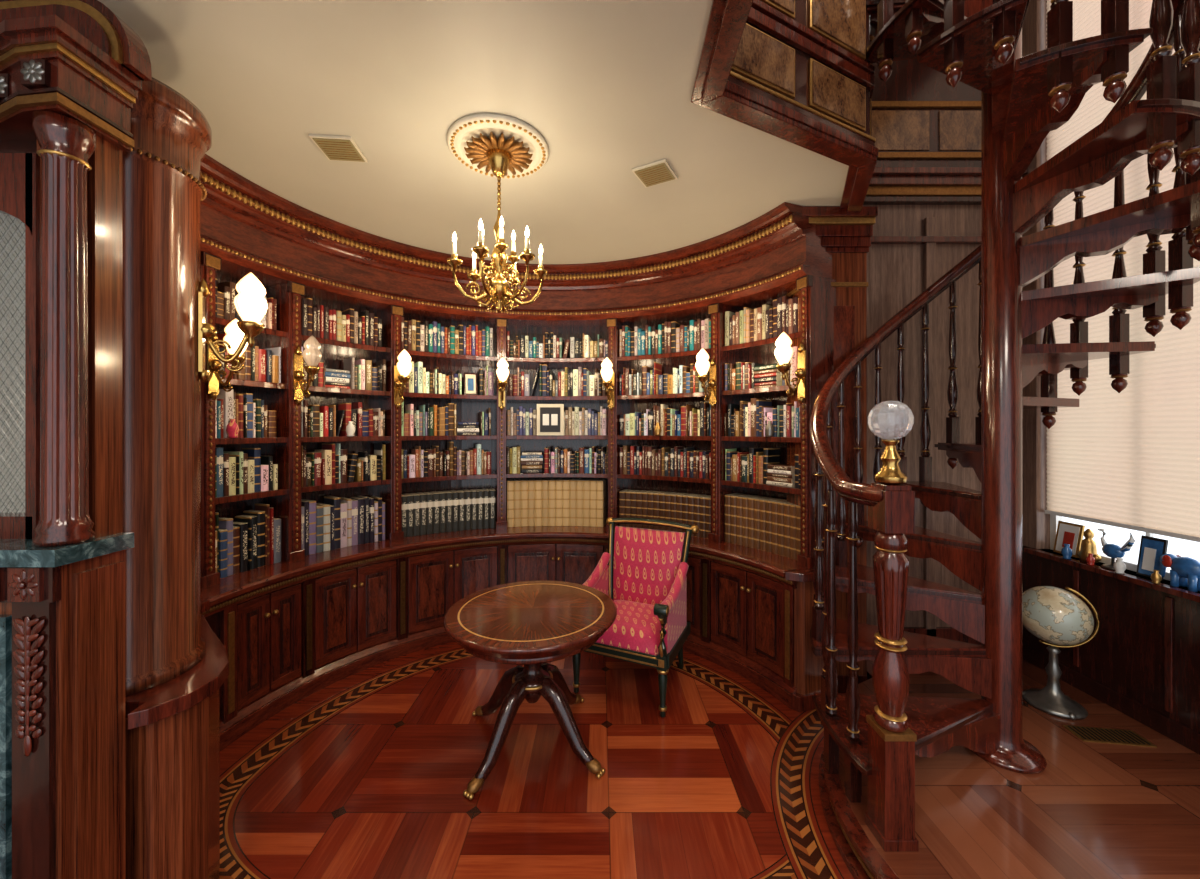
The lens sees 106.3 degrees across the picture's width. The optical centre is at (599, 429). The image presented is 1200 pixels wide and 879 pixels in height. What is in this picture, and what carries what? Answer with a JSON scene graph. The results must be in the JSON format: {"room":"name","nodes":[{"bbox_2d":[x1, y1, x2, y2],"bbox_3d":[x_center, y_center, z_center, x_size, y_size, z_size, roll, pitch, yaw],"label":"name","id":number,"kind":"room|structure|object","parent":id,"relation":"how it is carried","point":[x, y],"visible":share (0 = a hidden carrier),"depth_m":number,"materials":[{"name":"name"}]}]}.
{"room":"home library","nodes":[
{"label":"home library","id":0,"kind":"room"},
{"bbox_2d":[98,0,847,263],"bbox_3d":[-0.160,-1.420,1.200,6.480,0.040,6.800,0,0,0],"label":"ceiling","id":1,"kind":"structure","parent":0,"point":[607,85],"depth_m":2.00,"materials":[{"name":"paint"}]},
{"bbox_2d":[309,134,367,161],"bbox_3d":[-1.290,-1.391,2.230,0.190,0.017,0.190,0,0,-6],"label":"ceiling vent","id":2,"kind":"object","parent":1,"relation":"attached to","point":[336,148],"depth_m":2.21,"materials":[{"name":"beige metal"}]},
{"bbox_2d":[446,148,547,312],"bbox_3d":[-0.500,-0.983,2.230,0.471,0.805,0.488,0,0,0],"label":"chandelier","id":3,"kind":"object","parent":1,"relation":"hanging from","point":[498,290],"visible":0.98,"depth_m":2.19,"materials":[{"name":"gold metal"}]},
{"bbox_2d":[447,113,548,178],"bbox_3d":[-0.500,-1.373,2.230,0.490,0.052,0.490,0,0,0],"label":"ceiling medallion","id":4,"kind":"object","parent":1,"relation":"attached to","point":[470,138],"depth_m":2.14,"materials":[{"name":"white paint"}]},
{"bbox_2d":[632,159,677,187],"bbox_3d":[0.300,-1.391,2.450,0.190,0.017,0.190,0,0,29],"label":"ceiling vent","id":5,"kind":"object","parent":1,"relation":"attached to","point":[655,173],"depth_m":2.43,"materials":[{"name":"beige metal"}]},
{"bbox_2d":[220,641,853,878],"bbox_3d":[-0.150,1.725,1.200,6.500,0.050,6.800,0,0,0],"label":"floor","id":6,"kind":"structure","parent":0,"point":[366,775],"depth_m":2.15,"materials":[{"name":"brown wood"}]},
{"bbox_2d":[0,0,151,878],"bbox_3d":[-2.015,0.205,1.274,1.270,2.990,0.221,0,0,0],"label":"wall paneling","id":7,"kind":"structure","parent":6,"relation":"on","point":[63,608],"depth_m":1.30,"materials":[{"name":"brown wood"}]},
{"bbox_2d":[32,110,95,546],"bbox_3d":[-1.500,-0.271,1.262,0.116,1.170,0.116,0,0,0],"label":"fluted column","id":8,"kind":"structure","parent":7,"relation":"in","point":[67,145],"depth_m":1.23,"materials":[{"name":"brown wood"}]},
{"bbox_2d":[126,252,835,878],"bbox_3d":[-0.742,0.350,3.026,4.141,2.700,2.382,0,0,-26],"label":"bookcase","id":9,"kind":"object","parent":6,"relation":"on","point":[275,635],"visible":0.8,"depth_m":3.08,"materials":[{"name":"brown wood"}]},
{"bbox_2d":[122,77,211,695],"bbox_3d":[-1.690,-0.158,1.610,0.456,2.044,0.456,0,0,0],"label":"pilaster","id":10,"kind":"object","parent":9,"relation":"on","point":[163,191],"visible":0.55,"depth_m":1.54,"materials":[{"name":"brown wood"}]},
{"bbox_2d":[198,272,267,382],"bbox_3d":[-1.444,-0.405,1.770,0.220,0.450,0.107,0,0,-33],"label":"sconce","id":11,"kind":"object","parent":10,"relation":"attached to","point":[250,304],"visible":1,"depth_m":1.76,"materials":[{"name":"gold metal"}]},
{"bbox_2d":[207,319,247,400],"bbox_3d":[-2.051,-0.385,2.475,0.220,0.450,0.107,0,0,10],"label":"sconce","id":12,"kind":"object","parent":9,"relation":"attached to","point":[234,336],"visible":0.75,"depth_m":2.47,"materials":[{"name":"gold metal"}]},
{"bbox_2d":[226,419,238,437],"bbox_3d":[-2.172,-0.008,2.660,0.063,0.112,0.063,0,0,0],"label":"vase","id":13,"kind":"object","parent":9,"relation":"on","point":[232,429],"visible":1,"depth_m":2.64,"materials":[{"name":"red ceramic"}]},
{"bbox_2d":[293,335,321,405],"bbox_3d":[-1.905,-0.385,2.924,0.220,0.450,0.107,0,0,26],"label":"sconce","id":14,"kind":"object","parent":9,"relation":"attached to","point":[311,355],"visible":1,"depth_m":2.91,"materials":[{"name":"gold metal"}]},
{"bbox_2d":[346,421,354,436],"bbox_3d":[-1.842,-0.008,3.322,0.063,0.112,0.063,0,0,0],"label":"vase","id":15,"kind":"object","parent":9,"relation":"on","point":[350,428],"visible":1,"depth_m":3.30,"materials":[{"name":"white ceramic"}]},
{"bbox_2d":[394,349,411,408],"bbox_3d":[-1.515,-0.385,3.441,0.107,0.450,0.220,0,0,-42],"label":"sconce","id":16,"kind":"object","parent":9,"relation":"attached to","point":[403,367],"visible":1,"depth_m":3.39,"materials":[{"name":"gold metal"}]},
{"bbox_2d":[464,373,476,394],"bbox_3d":[-1.128,-0.399,3.921,0.110,0.199,0.040,0,0,-23],"label":"framed photo","id":17,"kind":"object","parent":9,"relation":"on","point":[470,379],"visible":0.95,"depth_m":3.91,"materials":[{"name":"brown wood"}]},
{"bbox_2d":[496,357,508,410],"bbox_3d":[-0.828,-0.385,3.817,0.107,0.450,0.220,0,0,-15],"label":"sconce","id":18,"kind":"object","parent":9,"relation":"attached to","point":[502,372],"visible":1,"depth_m":3.74,"materials":[{"name":"white glass"}]},
{"bbox_2d":[215,278,799,578],"bbox_3d":[-0.674,-0.029,3.317,4.036,1.785,1.756,0,0,-15],"label":"books","id":19,"kind":"object","parent":9,"relation":"on","point":[769,524],"visible":0.64,"depth_m":3.57,"materials":[{"name":"multicoloured paper"}]},
{"bbox_2d":[201,154,831,326],"bbox_3d":[-0.450,-1.185,2.843,4.099,0.429,2.914,0,0,0],"label":"crown molding","id":20,"kind":"structure","parent":9,"relation":"attached to","point":[253,229],"depth_m":3.31,"materials":[{"name":"brown wood"}]},
{"bbox_2d":[537,404,563,434],"bbox_3d":[-0.444,-0.092,4.017,0.240,0.280,0.024,0,0,-2],"label":"framed photo","id":21,"kind":"object","parent":9,"relation":"on","point":[550,417],"visible":1,"depth_m":4.01,"materials":[{"name":"beige paint"}]},
{"bbox_2d":[601,357,614,410],"bbox_3d":[0.073,-0.385,3.815,0.107,0.450,0.220,0,0,15],"label":"sconce","id":22,"kind":"object","parent":9,"relation":"attached to","point":[607,373],"visible":1,"depth_m":3.75,"materials":[{"name":"white glass"}]},
{"bbox_2d":[654,422,661,435],"bbox_3d":[0.491,-0.008,3.818,0.063,0.112,0.063,0,0,0],"label":"vase","id":23,"kind":"object","parent":9,"relation":"on","point":[657,429],"visible":1,"depth_m":3.80,"materials":[{"name":"gold metal"}]},
{"bbox_2d":[695,348,716,408],"bbox_3d":[0.805,-0.385,3.394,0.107,0.450,0.220,0,0,44],"label":"sconce","id":24,"kind":"object","parent":9,"relation":"attached to","point":[703,365],"visible":1,"depth_m":3.38,"materials":[{"name":"gold metal"}]},
{"bbox_2d":[765,421,774,436],"bbox_3d":[1.193,-0.008,3.163,0.063,0.112,0.063,0,0,0],"label":"vase","id":25,"kind":"object","parent":9,"relation":"on","point":[769,429],"visible":1,"depth_m":3.14,"materials":[{"name":"grey metal"}]},
{"bbox_2d":[774,332,805,404],"bbox_3d":[1.193,-0.385,2.816,0.220,0.450,0.107,0,0,-22],"label":"sconce","id":26,"kind":"object","parent":9,"relation":"attached to","point":[783,353],"visible":1,"depth_m":2.80,"materials":[{"name":"gold metal"}]},
{"bbox_2d":[443,580,616,799],"bbox_3d":[-0.367,1.334,2.450,0.920,0.730,0.920,0,0,0],"label":"pedestal table","id":27,"kind":"object","parent":6,"relation":"on","point":[530,624],"visible":1,"depth_m":2.30,"materials":[{"name":"brown wood"}]},
{"bbox_2d":[572,517,698,716],"bbox_3d":[0.237,1.183,3.066,0.728,1.041,0.748,0,0,25],"label":"armchair","id":28,"kind":"object","parent":6,"relation":"on","point":[644,575],"visible":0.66,"depth_m":3.15,"materials":[{"name":"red fabric"}]},
{"bbox_2d":[785,206,877,693],"bbox_3d":[1.484,0.150,2.995,0.508,3.097,0.370,0,0,0],"label":"pilaster","id":29,"kind":"object","parent":6,"relation":"on","point":[847,236],"visible":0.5,"depth_m":2.89,"materials":[{"name":"brown wood"}]},
{"bbox_2d":[863,59,1027,644],"bbox_3d":[2.410,-0.900,3.190,1.340,5.200,0.220,0,0,0],"label":"wall","id":30,"kind":"structure","parent":0,"point":[925,185],"depth_m":3.20,"materials":[{"name":"brown wood"}]},
{"bbox_2d":[818,659,1199,878],"bbox_3d":[1.942,1.639,1.962,1.965,0.119,2.405,0,0,0],"label":"floor","id":31,"kind":"structure","parent":0,"point":[1096,810],"depth_m":1.88,"materials":[{"name":"brown wood"}]},
{"bbox_2d":[810,0,1199,851],"bbox_3d":[1.841,-0.955,2.248,1.630,5.070,1.346,0,0,0],"label":"spiral staircase","id":32,"kind":"structure","parent":31,"relation":"on","point":[977,44],"depth_m":2.10,"materials":[{"name":"brown wood"}]},
{"bbox_2d":[868,400,913,439],"bbox_3d":[1.130,-0.038,1.750,0.154,0.156,0.150,0,0,0],"label":"ball finial","id":33,"kind":"object","parent":32,"relation":"on","point":[891,419],"visible":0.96,"depth_m":1.70,"materials":[{"name":"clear glass"}]},
{"bbox_2d":[1022,586,1099,719],"bbox_3d":[2.600,1.235,2.580,0.316,0.699,0.316,0,0,0],"label":"globe","id":34,"kind":"object","parent":31,"relation":"on","point":[1054,615],"visible":0.97,"depth_m":2.51,"materials":[{"name":"grey metal"}]},
{"bbox_2d":[1063,725,1156,747],"bbox_3d":[2.620,1.575,2.320,0.320,0.008,0.120,0,0,8],"label":"floor vent","id":35,"kind":"object","parent":31,"relation":"on","point":[1087,734],"visible":1,"depth_m":2.31,"materials":[{"name":"gold metal"}]},
{"bbox_2d":[1022,0,1199,754],"bbox_3d":[2.985,-0.900,0.550,0.210,5.200,5.500,0,0,0],"label":"wall","id":36,"kind":"structure","parent":0,"point":[1142,662],"depth_m":2.57,"materials":[{"name":"brown wood"}]},
{"bbox_2d":[1061,544,1072,558],"bbox_3d":[2.905,0.754,2.800,0.051,0.090,0.051,0,0,0],"label":"vase","id":37,"kind":"object","parent":36,"relation":"in","point":[1066,551],"visible":1,"depth_m":2.79,"materials":[{"name":"blue ceramic"}]},
{"bbox_2d":[1053,521,1084,557],"bbox_3d":[2.989,0.695,2.870,0.049,0.205,0.150,0,0,0],"label":"framed photo","id":38,"kind":"object","parent":36,"relation":"on","point":[1067,533],"visible":0.9,"depth_m":2.86,"materials":[{"name":"gold metal"}]},
{"bbox_2d":[1076,529,1101,562],"bbox_3d":[2.965,0.699,2.730,0.089,0.200,0.113,0,0,33],"label":"figurine","id":39,"kind":"object","parent":36,"relation":"on","point":[1088,545],"visible":0.85,"depth_m":2.71,"materials":[{"name":"gold metal"}]},
{"bbox_2d":[1086,553,1094,565],"bbox_3d":[2.905,0.765,2.665,0.038,0.067,0.038,0,0,0],"label":"vase","id":40,"kind":"object","parent":36,"relation":"in","point":[1090,560],"visible":1,"depth_m":2.66,"materials":[{"name":"red ceramic"}]},
{"bbox_2d":[1097,528,1134,569],"bbox_3d":[2.965,0.687,2.588,0.100,0.225,0.184,0,0,0],"label":"bird figurine","id":41,"kind":"object","parent":36,"relation":"on","point":[1114,551],"visible":0.94,"depth_m":2.58,"materials":[{"name":"blue ceramic"}]},
{"bbox_2d":[1050,514,1187,580],"bbox_3d":[3.040,-1.200,2.010,0.040,4.000,2.020,0,0,0],"label":"window","id":42,"kind":"structure","parent":36,"relation":"in","point":[1054,519],"depth_m":2.71,"materials":[{"name":"white paint"}]},
{"bbox_2d":[1113,558,1125,573],"bbox_3d":[2.905,0.757,2.515,0.048,0.084,0.048,0,0,0],"label":"vase","id":43,"kind":"object","parent":36,"relation":"in","point":[1119,566],"visible":1,"depth_m":2.50,"materials":[{"name":"white ceramic"}]},
{"bbox_2d":[1045,0,1199,541],"bbox_3d":[2.980,-1.315,2.010,0.030,3.740,1.980,0,0,0],"label":"window shade","id":44,"kind":"object","parent":36,"relation":"attached to","point":[1129,458],"visible":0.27,"depth_m":2.53,"materials":[{"name":"beige fabric"}]},
{"bbox_2d":[1136,535,1167,580],"bbox_3d":[2.980,0.688,2.430,0.040,0.215,0.110,0,0,0],"label":"framed photo","id":45,"kind":"object","parent":36,"relation":"attached to","point":[1151,548],"visible":0.88,"depth_m":2.43,"materials":[{"name":"black metal"}]},
{"bbox_2d":[1151,570,1161,583],"bbox_3d":[2.905,0.765,2.350,0.038,0.067,0.038,0,0,0],"label":"vase","id":46,"kind":"object","parent":36,"relation":"in","point":[1156,577],"visible":1,"depth_m":2.34,"materials":[{"name":"gold metal"}]},
{"bbox_2d":[1159,554,1199,591],"bbox_3d":[2.965,0.720,2.294,0.082,0.158,0.181,0,0,0],"label":"elephant figurine","id":47,"kind":"object","parent":36,"relation":"on","point":[1183,569],"visible":0.98,"depth_m":2.28,"materials":[{"name":"blue ceramic"}]},
{"bbox_3d":[-0.474,0.150,2.809,4.172,3.100,3.101,0,0,0],"label":"wall","id":48,"kind":"structure","parent":0,"visible":0},
{"bbox_2d":[691,0,877,212],"bbox_3d":[1.363,-2.428,1.420,2.181,2.145,3.088,0,0,-23],"label":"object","id":49,"kind":"structure","parent":48,"relation":"attached to","point":[798,72],"depth_m":2.05,"materials":[{"name":"brown wood"}]}
]}

